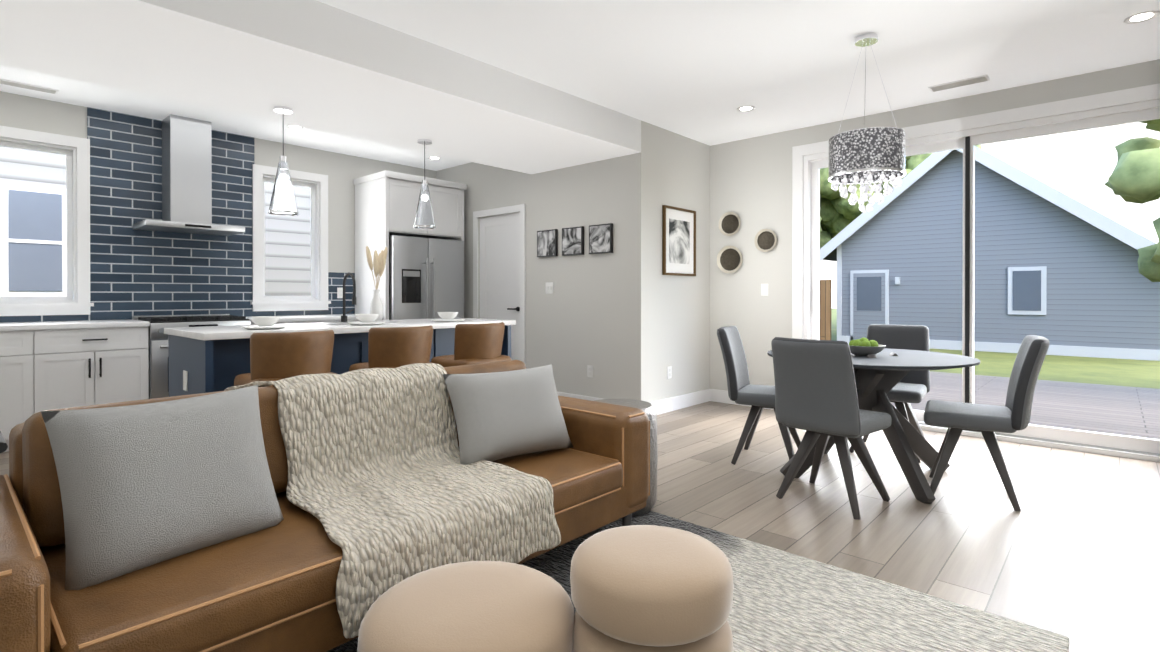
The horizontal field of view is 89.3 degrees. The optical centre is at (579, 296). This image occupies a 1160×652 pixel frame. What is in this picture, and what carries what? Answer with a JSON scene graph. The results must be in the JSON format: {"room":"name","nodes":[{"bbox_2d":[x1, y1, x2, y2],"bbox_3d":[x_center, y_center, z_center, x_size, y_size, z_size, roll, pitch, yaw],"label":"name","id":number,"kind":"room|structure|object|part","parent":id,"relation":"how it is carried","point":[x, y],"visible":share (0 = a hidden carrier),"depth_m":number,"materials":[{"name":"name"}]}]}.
{"room":"living room","nodes":[
{"label":"living room","id":0,"kind":"room"},
{"bbox_2d":[0,91,435,322],"bbox_3d":[-3.651,-0.253,5.727,0.162,2.740,5.480,0,0,42],"label":"wall","id":1,"kind":"structure","parent":0,"point":[141,273],"depth_m":5.41,"materials":[{"name":"blue tile"}]},
{"bbox_2d":[0,125,93,315],"bbox_3d":[-4.450,-0.597,4.790,0.160,1.495,0.730,0,0,42],"label":"window","id":2,"kind":"structure","parent":1,"relation":"in","point":[76,152],"depth_m":4.95,"materials":[{"name":"white wood"}]},
{"bbox_2d":[133,114,244,235],"bbox_3d":[-3.550,-1.110,5.348,0.489,1.018,0.760,0,0,42],"label":"range hood","id":3,"kind":"object","parent":1,"relation":"attached to","point":[186,174],"visible":1,"depth_m":5.31,"materials":[{"name":"silver metal"}]},
{"bbox_2d":[250,164,330,310],"bbox_3d":[-3.098,-0.602,6.276,0.160,1.495,0.810,0,0,42],"label":"window","id":4,"kind":"structure","parent":1,"relation":"in","point":[317,184],"depth_m":6.31,"materials":[{"name":"white wood"}]},
{"bbox_2d":[337,288,342,297],"bbox_3d":[-2.707,-0.046,6.639,0.008,0.120,0.075,0,0,42],"label":"electrical outlet","id":5,"kind":"object","parent":1,"relation":"attached to","point":[339,292],"visible":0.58,"depth_m":6.63,"materials":[{"name":"plastic"}]},
{"bbox_2d":[436,120,650,402],"bbox_3d":[-0.597,-0.256,6.551,3.270,2.740,0.150,0,0,42],"label":"wall","id":6,"kind":"structure","parent":0,"point":[594,310],"depth_m":5.86,"materials":[{"name":"white paint"}]},
{"bbox_2d":[473,204,525,365],"bbox_3d":[-0.922,0.046,6.768,0.910,2.135,0.109,0,0,42],"label":"door frame","id":7,"kind":"structure","parent":6,"relation":"attached to","point":[502,263],"depth_m":6.74,"materials":[{"name":"white wood"}]},
{"bbox_2d":[537,229,557,256],"bbox_3d":[-0.347,-0.564,6.194,0.280,0.280,0.035,0,0,42],"label":"picture","id":8,"kind":"object","parent":6,"relation":"attached to","point":[547,243],"visible":0.96,"depth_m":6.17,"materials":[{"name":"black paper"}]},
{"bbox_2d":[545,282,553,293],"bbox_3d":[-0.322,-0.094,6.193,0.120,0.120,0.010,0,0,42],"label":"light switch","id":9,"kind":"object","parent":6,"relation":"attached to","point":[549,287],"visible":1,"depth_m":6.19,"materials":[{"name":"plastic"}]},
{"bbox_2d":[562,226,583,255],"bbox_3d":[-0.073,-0.563,5.945,0.280,0.280,0.035,0,0,42],"label":"picture","id":10,"kind":"object","parent":6,"relation":"attached to","point":[572,240],"visible":0.93,"depth_m":5.92,"materials":[{"name":"black paper"}]},
{"bbox_2d":[557,392,601,400],"bbox_3d":[-0.015,1.052,5.913,1.576,0.130,0.016,0,0,42],"label":"baseboard","id":11,"kind":"structure","parent":6,"relation":"attached to","point":[558,393],"depth_m":5.91,"materials":[{"name":"white wood"}]},
{"bbox_2d":[587,365,592,377],"bbox_3d":[0.100,0.737,5.813,0.075,0.120,0.008,0,0,42],"label":"electrical outlet","id":12,"kind":"object","parent":6,"relation":"attached to","point":[590,371],"visible":1,"depth_m":5.81,"materials":[{"name":"plastic"}]},
{"bbox_2d":[589,223,612,253],"bbox_3d":[0.201,-0.563,5.696,0.280,0.280,0.035,0,0,42],"label":"picture","id":13,"kind":"object","parent":6,"relation":"attached to","point":[600,238],"visible":1,"depth_m":5.67,"materials":[{"name":"black paper"}]},
{"bbox_2d":[0,401,1159,651],"bbox_3d":[0.219,1.156,3.048,9.500,0.060,6.720,0,0,42],"label":"floor","id":14,"kind":"structure","parent":0,"point":[1070,549],"depth_m":2.99,"materials":[{"name":"beige wood"}]},
{"bbox_2d":[0,331,47,451],"bbox_3d":[-4.449,0.682,4.279,0.606,0.880,0.756,0,0,42],"label":"base cabinet","id":15,"kind":"object","parent":14,"relation":"on","point":[47,365],"depth_m":4.27,"materials":[{"name":"white wood"}]},
{"bbox_2d":[48,327,148,409],"bbox_3d":[-4.020,0.681,4.752,0.606,0.880,0.753,0,0,42],"label":"base cabinet","id":16,"kind":"object","parent":14,"relation":"on","point":[87,366],"depth_m":4.58,"materials":[{"name":"white wood"}]},
{"bbox_2d":[0,319,149,330],"bbox_3d":[-4.425,0.222,4.283,0.636,0.040,1.990,0,0,42],"label":"countertop","id":17,"kind":"structure","parent":16,"relation":"on","point":[51,325],"depth_m":4.47,"materials":[{"name":"white stone"}]},
{"bbox_2d":[133,314,250,398],"bbox_3d":[-3.477,0.644,5.287,0.687,0.950,0.760,0,0,42],"label":"range","id":18,"kind":"object","parent":14,"relation":"on","point":[158,355],"visible":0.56,"depth_m":4.89,"materials":[{"name":"silver metal"}]},
{"bbox_2d":[251,322,317,324],"bbox_3d":[-3.010,0.677,5.862,0.606,0.880,0.708,0,0,42],"label":"base cabinet","id":19,"kind":"object","parent":14,"relation":"on","point":[252,323],"depth_m":5.63,"materials":[{"name":"white stone"}]},
{"bbox_2d":[246,314,355,321],"bbox_3d":[-2.800,0.216,6.069,0.636,0.040,1.300,0,0,42],"label":"countertop","id":20,"kind":"structure","parent":19,"relation":"on","point":[330,317],"depth_m":5.90,"materials":[{"name":"white stone"}]},
{"bbox_2d":[234,330,335,385],"bbox_3d":[-1.653,0.658,3.330,0.442,0.939,0.453,0,0,43],"label":"stool","id":21,"kind":"object","parent":14,"relation":"on","point":[276,356],"visible":0.38,"depth_m":3.15,"materials":[{"name":"leather"}]},
{"bbox_2d":[168,326,510,396],"bbox_3d":[-1.656,0.682,4.466,0.785,0.880,2.305,0,0,42],"label":"kitchen island","id":22,"kind":"object","parent":14,"relation":"on","point":[205,359],"depth_m":3.72,"materials":[{"name":"blue wood"}]},
{"bbox_2d":[164,318,515,341],"bbox_3d":[-1.649,0.222,4.461,0.850,0.040,2.340,0,0,42],"label":"island countertop","id":23,"kind":"structure","parent":22,"relation":"on","point":[204,333],"depth_m":3.92,"materials":[{"name":"white stone"}]},
{"bbox_2d":[241,316,288,329],"bbox_3d":[-2.008,0.164,3.747,0.270,0.076,0.270,0,0,42],"label":"bowl","id":24,"kind":"object","parent":23,"relation":"on","point":[264,322],"visible":1,"depth_m":3.69,"materials":[{"name":"white ceramic"}]},
{"bbox_2d":[341,272,355,321],"bbox_3d":[-1.812,0.002,4.675,0.210,0.395,0.107,0,0,42],"label":"faucet","id":25,"kind":"object","parent":23,"relation":"on","point":[344,318],"visible":1,"depth_m":4.69,"materials":[{"name":"black metal"}]},
{"bbox_2d":[347,314,386,324],"bbox_3d":[-1.544,0.163,4.257,0.270,0.076,0.270,0,0,42],"label":"bowl","id":26,"kind":"object","parent":23,"relation":"on","point":[366,319],"visible":1,"depth_m":4.20,"materials":[{"name":"white ceramic"}]},
{"bbox_2d":[366,246,386,320],"bbox_3d":[-1.691,-0.115,4.925,0.157,0.627,0.197,0,0,42],"label":"vase","id":27,"kind":"object","parent":23,"relation":"on","point":[378,266],"visible":0.98,"depth_m":4.88,"materials":[{"name":"white ceramic"}]},
{"bbox_2d":[432,312,464,321],"bbox_3d":[-1.073,0.161,4.775,0.270,0.076,0.270,0,0,42],"label":"bowl","id":28,"kind":"object","parent":23,"relation":"on","point":[447,316],"visible":0.98,"depth_m":4.71,"materials":[{"name":"white ceramic"}]},
{"bbox_2d":[349,325,435,370],"bbox_3d":[-1.202,0.656,3.826,0.442,0.939,0.453,0,0,43],"label":"stool","id":29,"kind":"object","parent":14,"relation":"on","point":[393,347],"visible":0.48,"depth_m":3.63,"materials":[{"name":"leather"}]},
{"bbox_2d":[353,170,466,319],"bbox_3d":[-1.982,-0.122,6.906,0.716,2.470,1.070,0,0,42],"label":"tall cabinet","id":30,"kind":"object","parent":14,"relation":"on","point":[386,202],"visible":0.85,"depth_m":6.57,"materials":[{"name":"white wood"}]},
{"bbox_2d":[389,235,463,319],"bbox_3d":[-1.939,0.213,6.868,0.793,1.760,0.930,0,0,42],"label":"fridge","id":31,"kind":"object","parent":14,"relation":"on","point":[426,278],"visible":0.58,"depth_m":6.57,"materials":[{"name":"silver metal"}]},
{"bbox_2d":[431,322,510,366],"bbox_3d":[-0.784,0.654,4.285,0.442,0.939,0.454,0,0,38],"label":"stool","id":32,"kind":"object","parent":14,"relation":"on","point":[477,343],"visible":0.52,"depth_m":4.09,"materials":[{"name":"leather"}]},
{"bbox_2d":[326,511,1068,651],"bbox_3d":[-0.194,1.123,1.903,2.630,0.014,2.470,0,0,42],"label":"rug","id":33,"kind":"object","parent":14,"relation":"on","point":[784,601],"visible":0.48,"depth_m":2.08,"materials":[{"name":"carpet"}]},
{"bbox_2d":[0,360,649,651],"bbox_3d":[-0.771,0.699,2.156,1.023,0.830,2.290,0,0,42],"label":"sofa","id":34,"kind":"object","parent":33,"relation":"on","point":[322,512],"visible":1,"depth_m":1.68,"materials":[{"name":"leather"}]},
{"bbox_2d":[41,384,283,589],"bbox_3d":[-1.138,0.506,1.658,0.190,0.470,0.540,-26,-14,32],"label":"pillow","id":35,"kind":"object","parent":34,"relation":"on","point":[150,492],"depth_m":1.55,"materials":[{"name":"grey fabric"}]},
{"bbox_2d":[224,363,560,637],"bbox_3d":[-0.728,0.601,2.204,1.024,0.646,0.862,0,0,42],"label":"throw","id":36,"kind":"object","parent":34,"relation":"on","point":[389,476],"depth_m":2.04,"materials":[{"name":"beige fabric"}]},
{"bbox_2d":[442,364,572,464],"bbox_3d":[-0.303,0.503,2.561,0.560,0.400,0.170,0,-25,-38],"label":"pillow","id":37,"kind":"object","parent":34,"relation":"on","point":[516,416],"depth_m":2.47,"materials":[{"name":"grey fabric"}]},
{"bbox_2d":[357,561,573,651],"bbox_3d":[-0.281,0.940,1.502,0.540,0.354,0.540,0,0,42],"label":"pouf","id":38,"kind":"object","parent":33,"relation":"on","point":[484,606],"visible":0.98,"depth_m":1.43,"materials":[{"name":"beige fabric"}]},
{"bbox_2d":[595,399,657,516],"bbox_3d":[0.212,0.841,3.128,0.400,0.540,0.400,0,0,42],"label":"side table","id":39,"kind":"object","parent":33,"relation":"on","point":[648,409],"visible":0.21,"depth_m":3.03,"materials":[{"name":"metal"}]},
{"bbox_2d":[570,525,733,651],"bbox_3d":[0.179,0.875,1.495,0.410,0.483,0.410,0,0,42],"label":"pouf","id":40,"kind":"object","parent":33,"relation":"on","point":[645,588],"visible":0.98,"depth_m":1.36,"materials":[{"name":"beige fabric"}]},
{"bbox_2d":[717,326,800,464],"bbox_3d":[1.252,0.671,4.074,0.580,0.914,0.466,0,0,27],"label":"dining chair","id":41,"kind":"object","parent":14,"relation":"on","point":[742,390],"visible":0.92,"depth_m":3.98,"materials":[{"name":"fabric"}]},
{"bbox_3d":[1.318,0.680,4.039,0.430,0.085,0.466,0,0,27],"label":"seat","id":42,"kind":"part","parent":41,"relation":"part of","materials":[{"name":"fabric"}]},
{"bbox_2d":[771,337,890,519],"bbox_3d":[1.361,0.674,3.225,0.580,0.914,0.466,0,0,-43],"label":"dining chair","id":43,"kind":"object","parent":14,"relation":"on","point":[816,397],"visible":1,"depth_m":3.07,"materials":[{"name":"fabric"}]},
{"bbox_3d":[1.416,0.683,3.275,0.430,0.085,0.466,0,0,-43],"label":"seat","id":44,"kind":"part","parent":43,"relation":"part of","materials":[{"name":"fabric"}]},
{"bbox_2d":[767,348,979,502],"bbox_3d":[1.822,0.754,3.738,1.200,0.808,1.200,0,0,42],"label":"dining table","id":45,"kind":"object","parent":14,"relation":"on","point":[879,376],"visible":0.54,"depth_m":3.57,"materials":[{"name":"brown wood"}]},
{"bbox_2d":[848,337,885,355],"bbox_3d":[1.788,0.311,3.700,0.250,0.113,0.250,0,0,42],"label":"bowl","id":46,"kind":"object","parent":45,"relation":"on","point":[863,346],"visible":0.98,"depth_m":3.63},
{"bbox_2d":[849,324,929,462],"bbox_3d":[2.287,0.671,4.315,0.466,0.914,0.580,0,0,38],"label":"dining chair","id":47,"kind":"object","parent":14,"relation":"on","point":[908,389],"visible":0.58,"depth_m":4.34,"materials":[{"name":"fabric"}]},
{"bbox_3d":[2.241,0.680,4.256,0.466,0.085,0.430,0,0,38],"label":"seat","id":48,"kind":"part","parent":47,"relation":"part of","materials":[{"name":"fabric"}]},
{"bbox_2d":[924,335,1049,510],"bbox_3d":[2.300,0.674,3.344,0.580,0.914,0.466,0,0,32],"label":"dining chair","id":49,"kind":"object","parent":14,"relation":"on","point":[1013,415],"visible":1,"depth_m":3.21,"materials":[{"name":"fabric"}]},
{"bbox_3d":[2.237,0.683,3.384,0.430,0.085,0.466,0,0,32],"label":"seat","id":50,"kind":"part","parent":49,"relation":"part of","materials":[{"name":"fabric"}]},
{"bbox_2d":[0,0,1159,170],"bbox_3d":[0.219,-1.654,3.039,9.500,0.080,6.720,0,0,42],"label":"ceiling","id":51,"kind":"structure","parent":0,"point":[701,71],"depth_m":3.92,"materials":[{"name":"white paint"}]},
{"bbox_2d":[0,79,58,93],"bbox_3d":[-4.232,-1.613,4.506,0.120,0.012,0.340,0,0,42],"label":"ceiling vent","id":52,"kind":"object","parent":51,"relation":"in","point":[28,86],"visible":0.98,"depth_m":4.49,"materials":[{"name":"white metal"}]},
{"bbox_2d":[286,125,303,129],"bbox_3d":[-2.719,-1.619,5.604,0.160,0.006,0.160,0,0,42],"label":"recessed light","id":53,"kind":"object","parent":51,"relation":"in","point":[294,127],"visible":0.83,"depth_m":5.61,"materials":[{"name":"white plastic"}]},
{"bbox_2d":[0,0,640,173],"bbox_3d":[-1.725,-1.470,3.970,1.470,0.293,5.180,0,0,42],"label":"soffit beam","id":54,"kind":"structure","parent":51,"relation":"attached to","point":[317,65],"depth_m":3.60,"materials":[{"name":"white paint"}]},
{"bbox_2d":[268,106,297,215],"bbox_3d":[-2.083,-0.955,4.122,0.190,0.745,0.190,0,0,42],"label":"pendant light","id":55,"kind":"object","parent":54,"relation":"hanging from","point":[282,202],"visible":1,"depth_m":4.08,"materials":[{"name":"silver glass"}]},
{"bbox_2d":[413,139,435,228],"bbox_3d":[-1.316,-0.958,4.979,0.190,0.745,0.190,0,0,42],"label":"pendant light","id":56,"kind":"object","parent":54,"relation":"hanging from","point":[424,218],"visible":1,"depth_m":4.93,"materials":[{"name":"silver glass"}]},
{"bbox_2d":[427,156,440,159],"bbox_3d":[-1.703,-1.623,6.870,0.160,0.006,0.160,0,0,42],"label":"recessed light","id":57,"kind":"object","parent":51,"relation":"in","point":[434,158],"visible":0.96,"depth_m":6.88,"materials":[{"name":"white plastic"}]},
{"bbox_2d":[736,106,755,111],"bbox_3d":[1.427,-1.617,5.050,0.160,0.006,0.160,0,0,42],"label":"recessed light","id":58,"kind":"object","parent":51,"relation":"in","point":[745,108],"visible":0.98,"depth_m":5.04,"materials":[{"name":"white plastic"}]},
{"bbox_2d":[828,33,905,211],"bbox_3d":[1.783,-1.074,3.659,0.436,1.084,0.436,0,0,42],"label":"pendant chandelier","id":59,"kind":"object","parent":51,"relation":"hanging from","point":[865,156],"visible":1,"depth_m":3.53,"materials":[{"name":"silver metal"}]},
{"bbox_2d":[928,74,989,91],"bbox_3d":[2.864,-1.612,4.445,0.380,0.012,0.140,0,0,42],"label":"ceiling vent","id":60,"kind":"object","parent":51,"relation":"in","point":[962,82],"visible":1,"depth_m":4.42,"materials":[{"name":"white metal"}]},
{"bbox_2d":[1123,10,1159,23],"bbox_3d":[3.240,-1.612,3.386,0.160,0.006,0.160,0,0,42],"label":"recessed light","id":61,"kind":"object","parent":51,"relation":"in","point":[1141,17],"visible":1,"depth_m":3.38,"materials":[{"name":"white plastic"}]},
{"bbox_2d":[651,124,709,401],"bbox_3d":[1.024,-0.254,6.016,0.150,2.740,1.240,0,0,42],"label":"wall","id":62,"kind":"structure","parent":0,"point":[680,305],"depth_m":5.88,"materials":[{"name":"white paint"}]},
{"bbox_2d":[667,366,671,378],"bbox_3d":[0.874,0.737,5.736,0.008,0.120,0.075,0,0,42],"label":"electrical outlet","id":63,"kind":"object","parent":62,"relation":"attached to","point":[669,372],"visible":1,"depth_m":5.73,"materials":[{"name":"plastic"}]},
{"bbox_2d":[662,205,695,275],"bbox_3d":[0.994,-0.548,5.846,0.028,0.670,0.570,0,0,42],"label":"picture frame","id":64,"kind":"object","parent":62,"relation":"attached to","point":[678,241],"visible":1,"depth_m":5.83,"materials":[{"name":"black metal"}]},
{"bbox_2d":[650,389,710,414],"bbox_3d":[0.989,1.052,5.858,0.016,0.130,1.226,0,0,42],"label":"baseboard","id":65,"kind":"structure","parent":62,"relation":"attached to","point":[682,401],"depth_m":5.87,"materials":[{"name":"white wood"}]},
{"bbox_2d":[710,59,1159,390],"bbox_3d":[3.695,-0.248,4.322,6.080,2.740,0.150,0,0,42],"label":"wall","id":66,"kind":"structure","parent":0,"point":[751,183],"depth_m":5.86,"materials":[{"name":"white paint"}]},
{"bbox_2d":[717,246,741,272],"bbox_3d":[1.567,-0.390,6.121,0.290,0.290,0.046,0,0,42],"label":"plates","id":67,"kind":"object","parent":66,"relation":"attached to","point":[729,259],"visible":0.98,"depth_m":6.13,"materials":[{"name":"ceramic"}]},
{"bbox_2d":[719,212,740,235],"bbox_3d":[1.567,-0.760,6.120,0.250,0.250,0.046,0,0,42],"label":"plates","id":68,"kind":"object","parent":66,"relation":"attached to","point":[729,223],"visible":1,"depth_m":6.13,"materials":[{"name":"ceramic"}]},
{"bbox_2d":[711,389,773,409],"bbox_3d":[1.738,1.051,5.995,0.900,0.130,0.016,0,0,42],"label":"baseboard","id":69,"kind":"structure","parent":66,"relation":"attached to","point":[721,396],"depth_m":6.20,"materials":[{"name":"white wood"}]},
{"bbox_2d":[761,284,767,295],"bbox_3d":[1.851,-0.073,5.892,0.075,0.120,0.010,0,0,42],"label":"light switch","id":70,"kind":"object","parent":66,"relation":"attached to","point":[764,289],"visible":1,"depth_m":5.89,"materials":[{"name":"plastic"}]},
{"bbox_2d":[754,229,776,251],"bbox_3d":[1.858,-0.563,5.856,0.230,0.230,0.046,0,0,42],"label":"plates","id":71,"kind":"object","parent":66,"relation":"attached to","point":[765,240],"visible":1,"depth_m":5.87,"materials":[{"name":"ceramic"}]},
{"bbox_2d":[792,83,1159,461],"bbox_3d":[3.192,-0.165,4.765,2.920,2.570,0.172,0,0,42],"label":"trim","id":72,"kind":"structure","parent":66,"relation":"attached to","point":[807,165],"depth_m":4.75,"materials":[{"name":"white wood"}]},
{"bbox_3d":[-0.701,-0.235,0.442,0.060,2.740,0.334,0,0,42],"label":"door frame","id":73,"kind":"structure","parent":0,"visible":0},
{"bbox_2d":[0,431,7,452],"bbox_3d":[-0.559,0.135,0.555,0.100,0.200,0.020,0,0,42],"label":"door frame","id":74,"kind":"structure","parent":73,"relation":"attached to","point":[3,446],"depth_m":0.53,"materials":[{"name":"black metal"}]},
{"label":"outside","id":75,"kind":"structure","parent":0,"visible":0},
{"bbox_2d":[831,308,1159,388],"bbox_3d":[18.611,1.344,27.571,70.000,0.200,54.150,0,0,42],"label":"lawn","id":76,"kind":"structure","parent":75,"point":[1120,372],"depth_m":10.68,"materials":[{"name":"green plant"}]},
{"bbox_2d":[820,280,831,339],"bbox_3d":[1.265,0.403,17.331,10.120,1.750,5.360,0,0,42],"label":"fence","id":77,"kind":"object","parent":76,"relation":"on","point":[825,309],"visible":0.11,"depth_m":15.96,"materials":[{"name":"brown wood"}]},
{"bbox_2d":[820,195,831,248],"bbox_3d":[8.188,-2.374,24.889,5.162,7.254,6.157,0,0,42],"label":"tree","id":78,"kind":"object","parent":76,"relation":"on","point":[825,237],"visible":0.02,"depth_m":24.24,"materials":[{"name":"green plant"}]},
{"bbox_2d":[820,145,981,237],"bbox_3d":[12.449,-3.250,24.552,7.101,9.009,7.726,0,0,42],"label":"tree","id":79,"kind":"object","parent":76,"relation":"on","point":[838,213],"visible":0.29,"depth_m":22.71,"materials":[{"name":"green plant"}]},
{"bbox_2d":[820,146,1159,360],"bbox_3d":[11.879,-1.299,16.567,7.664,5.160,7.675,0,0,42],"label":"neighboring house","id":80,"kind":"structure","parent":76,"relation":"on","point":[1058,270],"depth_m":13.75,"materials":[{"name":"grey"}]},
{"bbox_2d":[890,371,1159,438],"bbox_3d":[5.508,1.251,6.112,14.500,0.130,4.730,0,0,42],"label":"deck","id":81,"kind":"object","parent":76,"relation":"on","point":[1122,410],"visible":0.33,"depth_m":6.59,"materials":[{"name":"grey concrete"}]},
{"bbox_2d":[1104,119,1159,281],"bbox_3d":[8.198,-1.815,6.496,3.580,6.259,3.624,0,0,42],"label":"tree","id":82,"kind":"object","parent":76,"relation":"on","point":[1134,177],"visible":0.65,"depth_m":7.05,"materials":[{"name":"green plant"}]},
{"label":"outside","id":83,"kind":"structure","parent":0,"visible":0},
{"bbox_3d":[-19.282,1.392,13.377,33.050,0.200,17.850,0,0,42],"label":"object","id":84,"kind":"structure","parent":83,"visible":0},
{"bbox_2d":[0,146,310,295],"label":"window","id":85,"kind":"structure","parent":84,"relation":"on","point":[33,256],"depth_m":6.95,"materials":[{"name":"white"}]}
]}

